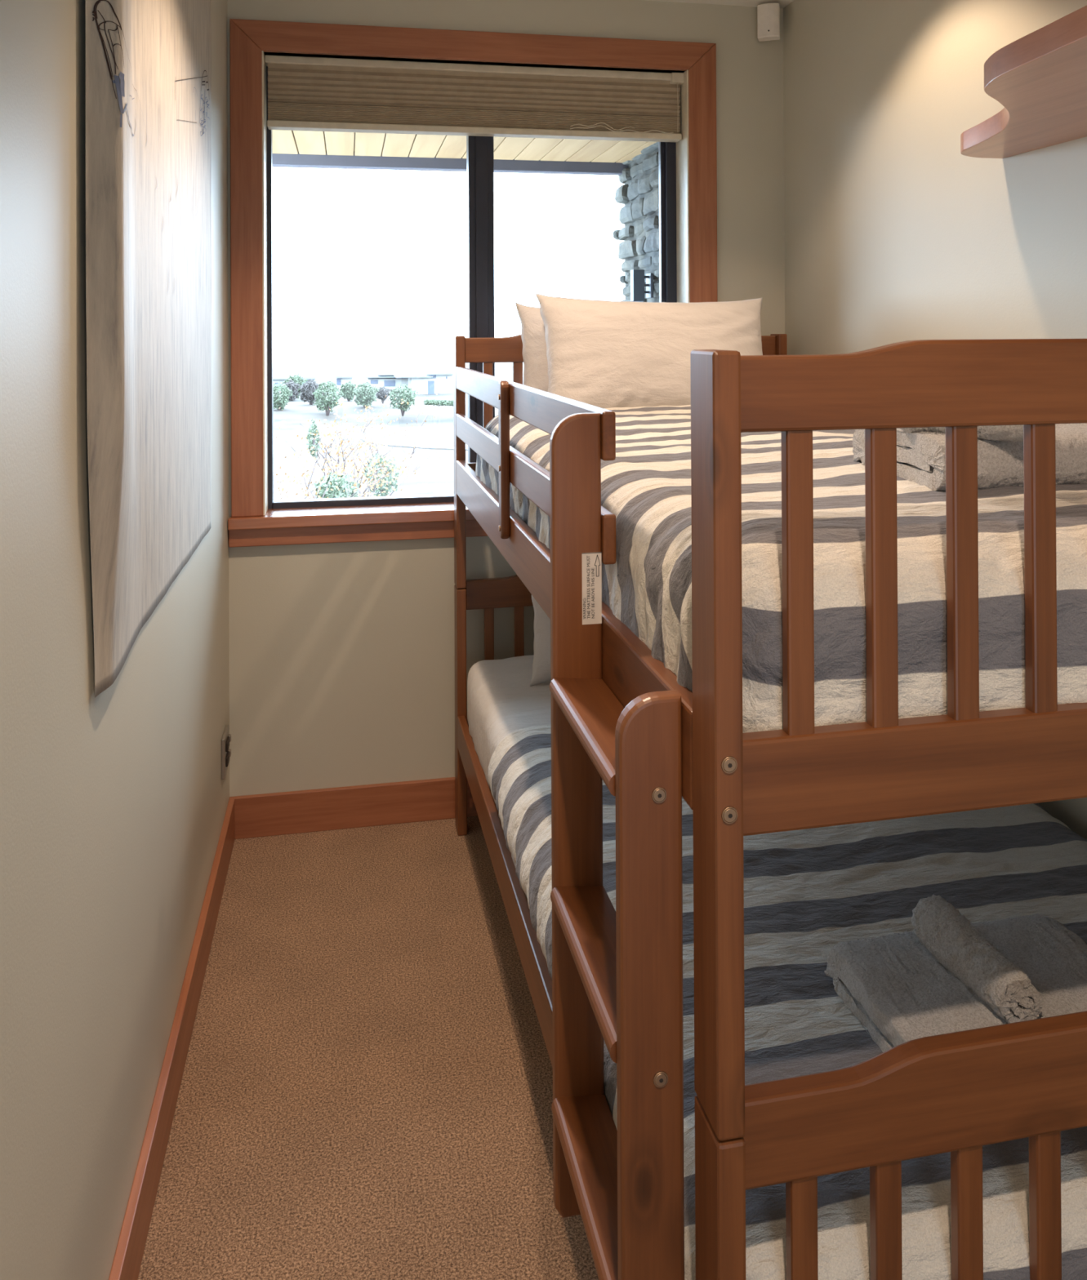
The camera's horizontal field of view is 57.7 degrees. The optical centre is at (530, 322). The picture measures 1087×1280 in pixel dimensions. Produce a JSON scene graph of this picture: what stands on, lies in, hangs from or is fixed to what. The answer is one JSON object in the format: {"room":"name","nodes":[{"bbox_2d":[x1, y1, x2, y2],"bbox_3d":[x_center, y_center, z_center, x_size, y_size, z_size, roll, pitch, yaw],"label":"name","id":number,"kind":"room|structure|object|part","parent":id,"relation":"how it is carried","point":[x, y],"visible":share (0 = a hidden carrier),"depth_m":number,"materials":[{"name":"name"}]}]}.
{"room":"bunk bedroom","nodes":[
{"label":"bunk bedroom","id":0,"kind":"room"},
{"bbox_2d":[0,0,229,1279],"bbox_3d":[-0.572,0.245,0.754,0.120,2.684,5.100,0,0,-11],"label":"wall","id":1,"kind":"structure","parent":0,"point":[113,803],"depth_m":1.33,"materials":[{"name":"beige paint"}]},
{"bbox_2d":[84,0,211,697],"bbox_3d":[-0.721,-0.182,2.020,0.045,1.452,1.320,0,0,-11],"label":"poster","id":2,"kind":"object","parent":1,"relation":"attached to","point":[148,63],"visible":1,"depth_m":1.78,"materials":[{"name":"paper"}]},
{"bbox_2d":[108,799,234,1279],"bbox_3d":[-0.478,1.522,0.653,0.017,0.127,4.883,0,0,-11],"label":"baseboard","id":3,"kind":"structure","parent":1,"relation":"attached to","point":[127,1260],"depth_m":1.95,"materials":[{"name":"brown wood"}]},
{"bbox_2d":[221,724,231,779],"bbox_3d":[-0.902,1.270,2.924,0.018,0.118,0.110,0,0,-11],"label":"power socket","id":4,"kind":"object","parent":1,"relation":"attached to","point":[226,738],"visible":1,"depth_m":2.90,"materials":[{"name":"white plastic"}]},
{"bbox_2d":[225,736,229,751],"bbox_3d":[-0.897,1.246,2.919,0.007,0.030,0.048,0,0,-11],"label":"outlet","id":5,"kind":"object","parent":4,"relation":"attached to","point":[227,738],"depth_m":2.90,"materials":[{"name":"plastic"}]},
{"bbox_2d":[226,751,229,767],"bbox_3d":[-0.897,1.290,2.918,0.007,0.030,0.048,0,0,-11],"label":"outlet","id":6,"kind":"object","parent":4,"relation":"attached to","point":[227,752],"depth_m":2.90,"materials":[{"name":"black plastic"}]},
{"bbox_2d":[137,813,598,1279],"bbox_3d":[0.415,1.658,0.878,2.054,0.150,5.200,0,0,-11],"label":"floor","id":7,"kind":"structure","parent":0,"point":[366,1091],"depth_m":2.07,"materials":[{"name":"carpet"}]},
{"bbox_2d":[453,333,1086,1279],"bbox_3d":[0.477,0.806,2.160,1.189,1.565,2.204,0,0,-11],"label":"bunk bed","id":8,"kind":"object","parent":7,"relation":"on","point":[621,718],"visible":0.83,"depth_m":1.07,"materials":[{"name":"brown wood"}]},
{"bbox_3d":[-0.225,0.435,3.110,0.030,0.788,0.070,0,0,-11],"label":"post","id":9,"kind":"part","parent":8,"relation":"part of","materials":[{"name":"brown wood"}]},
{"bbox_3d":[-0.221,1.214,3.106,0.030,0.766,0.070,0,0,-11],"label":"post","id":10,"kind":"part","parent":8,"relation":"part of","materials":[{"name":"brown wood"}]},
{"bbox_3d":[0.305,0.490,3.215,1.051,0.098,0.025,0,0,-11],"label":"rail","id":11,"kind":"part","parent":8,"relation":"part of","materials":[{"name":"brown wood"}]},
{"bbox_3d":[0.307,0.846,3.214,1.051,0.111,0.025,0,0,-11],"label":"rail","id":12,"kind":"part","parent":8,"relation":"part of","materials":[{"name":"brown wood"}]},
{"bbox_3d":[-0.015,1.266,2.060,0.024,0.100,2.061,0,0,-11],"label":"rail","id":13,"kind":"part","parent":8,"relation":"part of","materials":[{"name":"brown wood"}]},
{"bbox_2d":[466,654,551,897],"bbox_3d":[0.512,1.143,2.185,1.089,0.250,2.027,0,0,-11],"label":"mattress","id":14,"kind":"object","parent":8,"relation":"on","point":[501,700],"visible":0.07,"depth_m":2.75,"materials":[{"name":"white fabric"}]},
{"bbox_2d":[529,595,550,686],"bbox_3d":[0.348,0.819,2.953,0.763,0.438,0.220,0,0,-11],"label":"pillow","id":15,"kind":"object","parent":14,"relation":"on","point":[541,644],"visible":0.04,"depth_m":2.83,"materials":[{"name":"fabric"}]},
{"bbox_2d":[487,724,1086,1279],"bbox_3d":[0.579,1.119,1.841,1.146,0.299,1.458,0,0,-11],"label":"duvet","id":16,"kind":"object","parent":14,"relation":"on","point":[807,891],"visible":0.31,"depth_m":1.61,"materials":[{"name":"fabric"}]},
{"bbox_2d":[823,913,1086,1052],"bbox_3d":[0.648,0.953,1.397,0.384,0.079,0.275,0,0,-11],"label":"folded towel","id":17,"kind":"object","parent":16,"relation":"on","point":[896,989],"visible":0.52,"depth_m":1.39,"materials":[{"name":"grey fabric"}]},
{"bbox_2d":[911,894,1044,1023],"bbox_3d":[0.617,0.889,1.379,0.075,0.080,0.198,0,0,-11],"label":"rolled towel","id":18,"kind":"object","parent":17,"relation":"on","point":[947,935],"visible":0.99,"depth_m":1.35,"materials":[{"name":"grey fabric"}]},
{"bbox_3d":[-0.057,0.166,2.236,0.020,0.070,1.713,0,0,-11],"label":"guard rail","id":19,"kind":"part","parent":8,"relation":"part of","materials":[{"name":"brown wood"}]},
{"bbox_3d":[-0.056,0.312,2.235,0.020,0.071,1.713,0,0,-11],"label":"guard rail","id":20,"kind":"part","parent":8,"relation":"part of","materials":[{"name":"brown wood"}]},
{"bbox_3d":[-0.019,0.474,2.064,0.024,0.107,2.061,0,0,-11],"label":"rail","id":21,"kind":"part","parent":8,"relation":"part of","materials":[{"name":"brown wood"}]},
{"bbox_3d":[0.303,0.077,3.217,1.051,0.094,0.025,0,0,-11],"label":"rail","id":22,"kind":"part","parent":8,"relation":"part of","materials":[{"name":"brown wood"}]},
{"bbox_3d":[0.192,0.422,1.020,0.030,0.788,0.070,0,0,-11],"label":"post","id":23,"kind":"part","parent":8,"relation":"part of","materials":[{"name":"brown wood"}]},
{"bbox_3d":[0.196,1.202,1.016,0.030,0.766,0.070,0,0,-11],"label":"post","id":24,"kind":"part","parent":8,"relation":"part of","materials":[{"name":"brown wood"}]},
{"bbox_3d":[0.835,0.431,3.321,0.030,0.788,0.070,0,0,-11],"label":"post","id":25,"kind":"part","parent":8,"relation":"part of","materials":[{"name":"brown wood"}]},
{"bbox_3d":[0.720,0.064,1.128,1.051,0.094,0.025,0,0,-11],"label":"rail","id":26,"kind":"part","parent":8,"relation":"part of","materials":[{"name":"brown wood"}]},
{"bbox_3d":[0.722,0.477,1.126,1.051,0.098,0.025,0,0,-11],"label":"rail","id":27,"kind":"part","parent":8,"relation":"part of","materials":[{"name":"brown wood"}]},
{"bbox_3d":[0.724,0.833,1.124,1.051,0.111,0.025,0,0,-11],"label":"rail","id":28,"kind":"part","parent":8,"relation":"part of","materials":[{"name":"brown wood"}]},
{"bbox_3d":[0.509,0.400,2.203,0.974,0.165,1.992,0,0,-11],"label":"mattress","id":29,"kind":"object","parent":8,"relation":"on","visible":0},
{"bbox_2d":[515,302,548,391],"bbox_3d":[0.297,0.165,3.067,0.718,0.460,0.168,0,0,-11],"label":"pillow","id":30,"kind":"object","parent":29,"relation":"on","point":[532,326],"visible":0.02,"depth_m":3.00,"materials":[{"name":"fabric"}]},
{"bbox_2d":[534,293,762,408],"bbox_3d":[0.374,0.115,2.925,0.726,0.410,0.228,0,0,-11],"label":"pillow","id":31,"kind":"object","parent":29,"relation":"on","point":[600,353],"visible":0.66,"depth_m":2.84,"materials":[{"name":"fabric"}]},
{"bbox_2d":[475,404,1086,733],"bbox_3d":[0.548,0.388,2.015,1.114,0.332,1.809,0,0,-11],"label":"duvet","id":32,"kind":"object","parent":29,"relation":"on","point":[646,486],"visible":0.28,"depth_m":1.14,"materials":[{"name":"fabric"}]},
{"bbox_2d":[852,422,1086,491],"bbox_3d":[0.816,0.200,1.546,0.531,0.095,0.309,0,0,-7],"label":"folded towel","id":33,"kind":"object","parent":32,"relation":"on","point":[920,455],"visible":0.49,"depth_m":1.40,"materials":[{"name":"grey fabric"}]},
{"bbox_2d":[898,424,1022,442],"bbox_3d":[0.631,0.129,1.416,0.071,0.078,0.208,0,0,-39],"label":"rolled towel","id":34,"kind":"object","parent":33,"relation":"on","point":[1013,433],"visible":0.09,"depth_m":1.37,"materials":[{"name":"grey fabric"}]},
{"bbox_2d":[226,0,784,796],"bbox_3d":[-0.050,0.256,3.343,1.854,2.684,0.200,0,0,-11],"label":"wall","id":35,"kind":"structure","parent":0,"point":[342,655],"depth_m":3.17,"materials":[{"name":"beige paint"}]},
{"bbox_2d":[228,777,498,839],"bbox_3d":[-0.024,1.534,3.230,1.854,0.127,0.017,0,0,-11],"label":"baseboard","id":36,"kind":"structure","parent":35,"relation":"attached to","point":[255,815],"depth_m":3.12,"materials":[{"name":"brown wood"}]},
{"bbox_2d":[227,50,688,547],"bbox_3d":[-0.167,-0.083,3.300,1.608,1.552,0.245,0,0,-11],"label":"window","id":37,"kind":"structure","parent":35,"relation":"in","point":[395,517],"depth_m":3.24,"materials":[{"name":"brown wood"}]},
{"bbox_3d":[-0.154,0.618,3.248,1.608,0.036,0.145,0,0,-11],"label":"sill","id":38,"kind":"part","parent":37,"relation":"part of","materials":[{"name":"brown wood"}]},
{"bbox_3d":[-0.530,-0.115,3.286,0.643,1.392,0.004,0,0,-11],"label":"pane","id":39,"kind":"part","parent":37,"relation":"part of","materials":[{"name":"clear glass"}]},
{"bbox_2d":[264,54,683,142],"bbox_3d":[-0.164,-0.738,3.272,1.387,0.227,0.066,0,0,-11],"label":"blind","id":40,"kind":"object","parent":37,"relation":"attached to","point":[305,93],"visible":1,"depth_m":3.25,"materials":[{"name":"fabric"}]},
{"bbox_3d":[-0.164,-0.834,3.271,1.387,0.034,0.063,0,0,-11],"label":"head rail","id":41,"kind":"part","parent":40,"relation":"part of","materials":[{"name":"brown wood"}]},
{"bbox_3d":[-0.165,-0.635,3.277,1.375,0.021,0.054,0,0,-11],"label":"rail","id":42,"kind":"part","parent":40,"relation":"part of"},
{"bbox_3d":[0.316,-0.734,3.335,0.379,0.180,0.012,0,0,-11],"label":"lift cord","id":43,"kind":"part","parent":40,"relation":"part of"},
{"bbox_2d":[271,129,657,175],"bbox_3d":[-0.154,-0.954,4.002,4.700,0.510,1.120,0,0,-11],"label":"roof eave","id":44,"kind":"object","parent":35,"relation":"attached to","point":[290,148],"visible":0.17,"depth_m":4.33},
{"bbox_2d":[229,18,717,517],"bbox_3d":[-0.151,-0.174,3.214,1.591,1.547,0.022,0,0,-11],"label":"trim","id":45,"kind":"structure","parent":35,"relation":"attached to","point":[248,38],"depth_m":3.12,"materials":[{"name":"brown wood"}]},
{"bbox_2d":[756,2,779,41],"bbox_3d":[0.807,-1.024,3.356,0.072,0.115,0.056,0,0,17],"label":"sensor","id":46,"kind":"object","parent":35,"relation":"attached to","point":[767,14],"visible":1,"depth_m":3.33,"materials":[{"name":"white plastic"}]},
{"bbox_2d":[612,142,658,302],"bbox_3d":[0.736,-0.052,4.197,0.486,2.105,1.247,0,0,-11],"label":"stone wall","id":47,"kind":"structure","parent":0,"point":[639,192],"depth_m":4.38,"materials":[{"name":"grey stone"}]},
{"bbox_2d":[630,269,653,301],"bbox_3d":[0.470,-0.158,4.205,0.085,0.135,0.070,0,0,-11],"label":"wall sconce","id":48,"kind":"object","parent":47,"relation":"attached to","point":[637,276],"visible":0.98,"depth_m":4.18,"materials":[{"name":"metal"}]},
{"bbox_3d":[0.505,-0.158,4.212,0.012,0.105,0.070,0,0,-11],"label":"mounting plate","id":49,"kind":"part","parent":48,"relation":"part of","materials":[{"name":"metal"}]},
{"bbox_2d":[648,0,793,8],"bbox_3d":[0.403,-1.176,0.883,2.094,0.150,5.220,0,0,-11],"label":"ceiling","id":50,"kind":"structure","parent":0,"point":[782,3],"depth_m":3.35,"materials":[{"name":"paint"}]},
{"bbox_2d":[782,0,1086,839],"bbox_3d":[1.369,0.237,1.115,0.120,2.684,5.100,0,0,-11],"label":"wall","id":51,"kind":"structure","parent":0,"point":[893,233],"depth_m":2.63,"materials":[{"name":"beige paint"}]},
{"bbox_2d":[960,4,1086,158],"bbox_3d":[1.012,-0.406,1.176,0.554,0.042,2.143,0,0,-11],"label":"wall shelf","id":52,"kind":"object","parent":51,"relation":"attached to","point":[1038,78],"visible":1,"depth_m":1.63,"materials":[{"name":"brown wood"}]},
{"label":"outside","id":53,"kind":"structure","parent":0,"visible":0},
{"bbox_2d":[272,349,524,500],"bbox_3d":[-37.899,10.567,201.607,440.000,2.826,396.000,0,0,-11],"label":"ground","id":54,"kind":"structure","parent":53,"point":[435,472],"depth_m":107.50,"materials":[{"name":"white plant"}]},
{"bbox_2d":[272,381,293,410],"bbox_3d":[-28.502,8.615,111.771,2.929,3.844,2.740,0,0,-11],"label":"bush","id":55,"kind":"object","parent":54,"relation":"on","point":[285,393],"visible":0.81,"depth_m":111.23,"materials":[{"name":"green plant"}]},
{"bbox_2d":[283,379,299,400],"bbox_3d":[-29.686,8.539,121.748,2.354,3.138,2.198,0,0,-11],"label":"bush","id":56,"kind":"object","parent":54,"relation":"on","point":[291,384],"visible":0.64,"depth_m":121.36,"materials":[{"name":"green plant"}]},
{"bbox_2d":[272,374,317,387],"bbox_3d":[-36.897,9.909,152.513,7.440,3.274,8.900,0,0,-11],"label":"house","id":57,"kind":"structure","parent":54,"relation":"on","point":[276,379],"depth_m":149.02,"materials":[{"name":"white"}]},
{"bbox_2d":[284,373,307,398],"bbox_3d":[-30.023,8.262,125.723,3.143,3.742,2.825,0,0,-11],"label":"bush","id":58,"kind":"object","parent":54,"relation":"on","point":[297,378],"visible":0.38,"depth_m":125.37,"materials":[{"name":"green plant"}]},
{"bbox_2d":[298,378,323,404],"bbox_3d":[-25.957,8.375,116.310,2.861,3.494,2.695,0,0,-11],"label":"bush","id":59,"kind":"object","parent":54,"relation":"on","point":[308,390],"visible":0.79,"depth_m":115.72,"materials":[{"name":"green plant"}]},
{"bbox_2d":[306,418,320,497],"bbox_3d":[-7.134,6.716,32.402,0.471,7.167,0.521,0,0,29],"label":"evergreen tree","id":60,"kind":"object","parent":54,"relation":"on","point":[311,442],"visible":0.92,"depth_m":32.37,"materials":[{"name":"green plant"}]},
{"bbox_2d":[273,454,377,498],"bbox_3d":[-4.997,5.877,19.539,3.722,6.134,5.262,0,0,10],"label":"bush","id":61,"kind":"object","parent":54,"relation":"on","point":[294,477],"visible":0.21,"depth_m":20.66,"materials":[{"name":"green plant"}]},
{"bbox_2d":[312,378,343,415],"bbox_3d":[-22.388,8.380,108.833,3.356,4.311,3.216,0,0,-11],"label":"bush","id":62,"kind":"object","parent":54,"relation":"on","point":[329,401],"visible":1,"depth_m":108.36,"materials":[{"name":"green plant"}]},
{"bbox_3d":[-22.257,8.968,108.882,1.587,3.132,1.895,0,0,-11],"label":"stem","id":63,"kind":"part","parent":62,"relation":"part of","materials":[{"name":"green plant"}]},
{"bbox_2d":[312,471,359,498],"bbox_3d":[-4.287,6.169,21.773,1.026,5.725,1.088,0,0,-11],"label":"bush","id":64,"kind":"object","parent":54,"relation":"on","point":[342,483],"visible":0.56,"depth_m":21.56,"materials":[{"name":"green plant"}]},
{"bbox_2d":[273,373,415,499],"bbox_3d":[-5.728,5.539,27.673,6.339,8.384,4.688,0,0,16],"label":"tree","id":65,"kind":"object","parent":54,"relation":"on","point":[354,477],"visible":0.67,"depth_m":26.93,"materials":[{"name":"green plant"}]},
{"bbox_2d":[335,373,353,388],"bbox_3d":[-28.376,9.706,150.033,2.614,3.573,8.900,0,0,-11],"label":"house","id":66,"kind":"structure","parent":54,"relation":"on","point":[340,378],"depth_m":146.46,"materials":[{"name":"white"}]},
{"bbox_2d":[339,380,358,401],"bbox_3d":[-22.340,8.513,121.103,2.280,2.937,2.138,0,0,-11],"label":"bush","id":67,"kind":"object","parent":54,"relation":"on","point":[347,388],"visible":0.89,"depth_m":120.51,"materials":[{"name":"green plant"}]},
{"bbox_2d":[352,381,379,407],"bbox_3d":[-18.967,8.521,113.524,3.184,3.509,2.990,0,0,-11],"label":"bush","id":68,"kind":"object","parent":54,"relation":"on","point":[361,393],"visible":0.98,"depth_m":112.96,"materials":[{"name":"green plant"}]},
{"bbox_2d":[289,392,453,496],"bbox_3d":[-5.723,6.593,35.270,4.816,8.018,7.274,0,0,11],"label":"tree","id":69,"kind":"object","parent":54,"relation":"on","point":[420,440],"visible":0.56,"depth_m":34.35,"materials":[{"name":"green plant"}]},
{"bbox_2d":[362,453,399,496],"bbox_3d":[-4.349,6.823,28.875,1.133,6.003,1.146,0,0,-11],"label":"bush","id":70,"kind":"object","parent":54,"relation":"on","point":[393,482],"visible":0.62,"depth_m":28.73,"materials":[{"name":"green plant"}]},
{"bbox_2d":[375,386,389,403],"bbox_3d":[-17.379,8.471,115.917,1.858,2.044,1.802,0,0,-11],"label":"bush","id":71,"kind":"object","parent":54,"relation":"on","point":[380,394],"visible":0.94,"depth_m":115.47,"materials":[{"name":"green plant"}]},
{"bbox_2d":[363,371,422,389],"bbox_3d":[-20.343,9.452,147.462,9.116,3.977,8.900,0,0,-11],"label":"house","id":72,"kind":"structure","parent":54,"relation":"on","point":[386,379],"depth_m":143.88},
{"bbox_2d":[387,383,417,416],"bbox_3d":[-14.046,8.481,108.316,3.433,3.568,3.166,0,0,-11],"label":"bush","id":73,"kind":"object","parent":54,"relation":"on","point":[402,392],"visible":0.98,"depth_m":107.78,"materials":[{"name":"green plant"}]},
{"bbox_3d":[-14.002,8.960,108.435,1.485,2.610,1.720,0,0,-17],"label":"stem","id":74,"kind":"part","parent":73,"relation":"part of","materials":[{"name":"green plant"}]},
{"bbox_2d":[392,370,453,394],"bbox_3d":[-15.124,9.134,138.264,7.907,4.469,8.900,0,0,-11],"label":"house","id":75,"kind":"structure","parent":54,"relation":"on","point":[427,382],"depth_m":134.96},
{"bbox_2d":[422,399,453,406],"bbox_3d":[-9.658,8.698,107.202,4.279,0.906,0.955,0,0,-11],"label":"hedge","id":76,"kind":"object","parent":54,"relation":"on","point":[427,402],"visible":0.8,"depth_m":106.92,"materials":[{"name":"green plant"}]},
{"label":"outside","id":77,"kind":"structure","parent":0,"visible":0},
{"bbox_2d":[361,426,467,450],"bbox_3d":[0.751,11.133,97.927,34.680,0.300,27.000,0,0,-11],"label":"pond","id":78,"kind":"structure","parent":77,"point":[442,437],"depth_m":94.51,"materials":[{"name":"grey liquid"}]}
]}

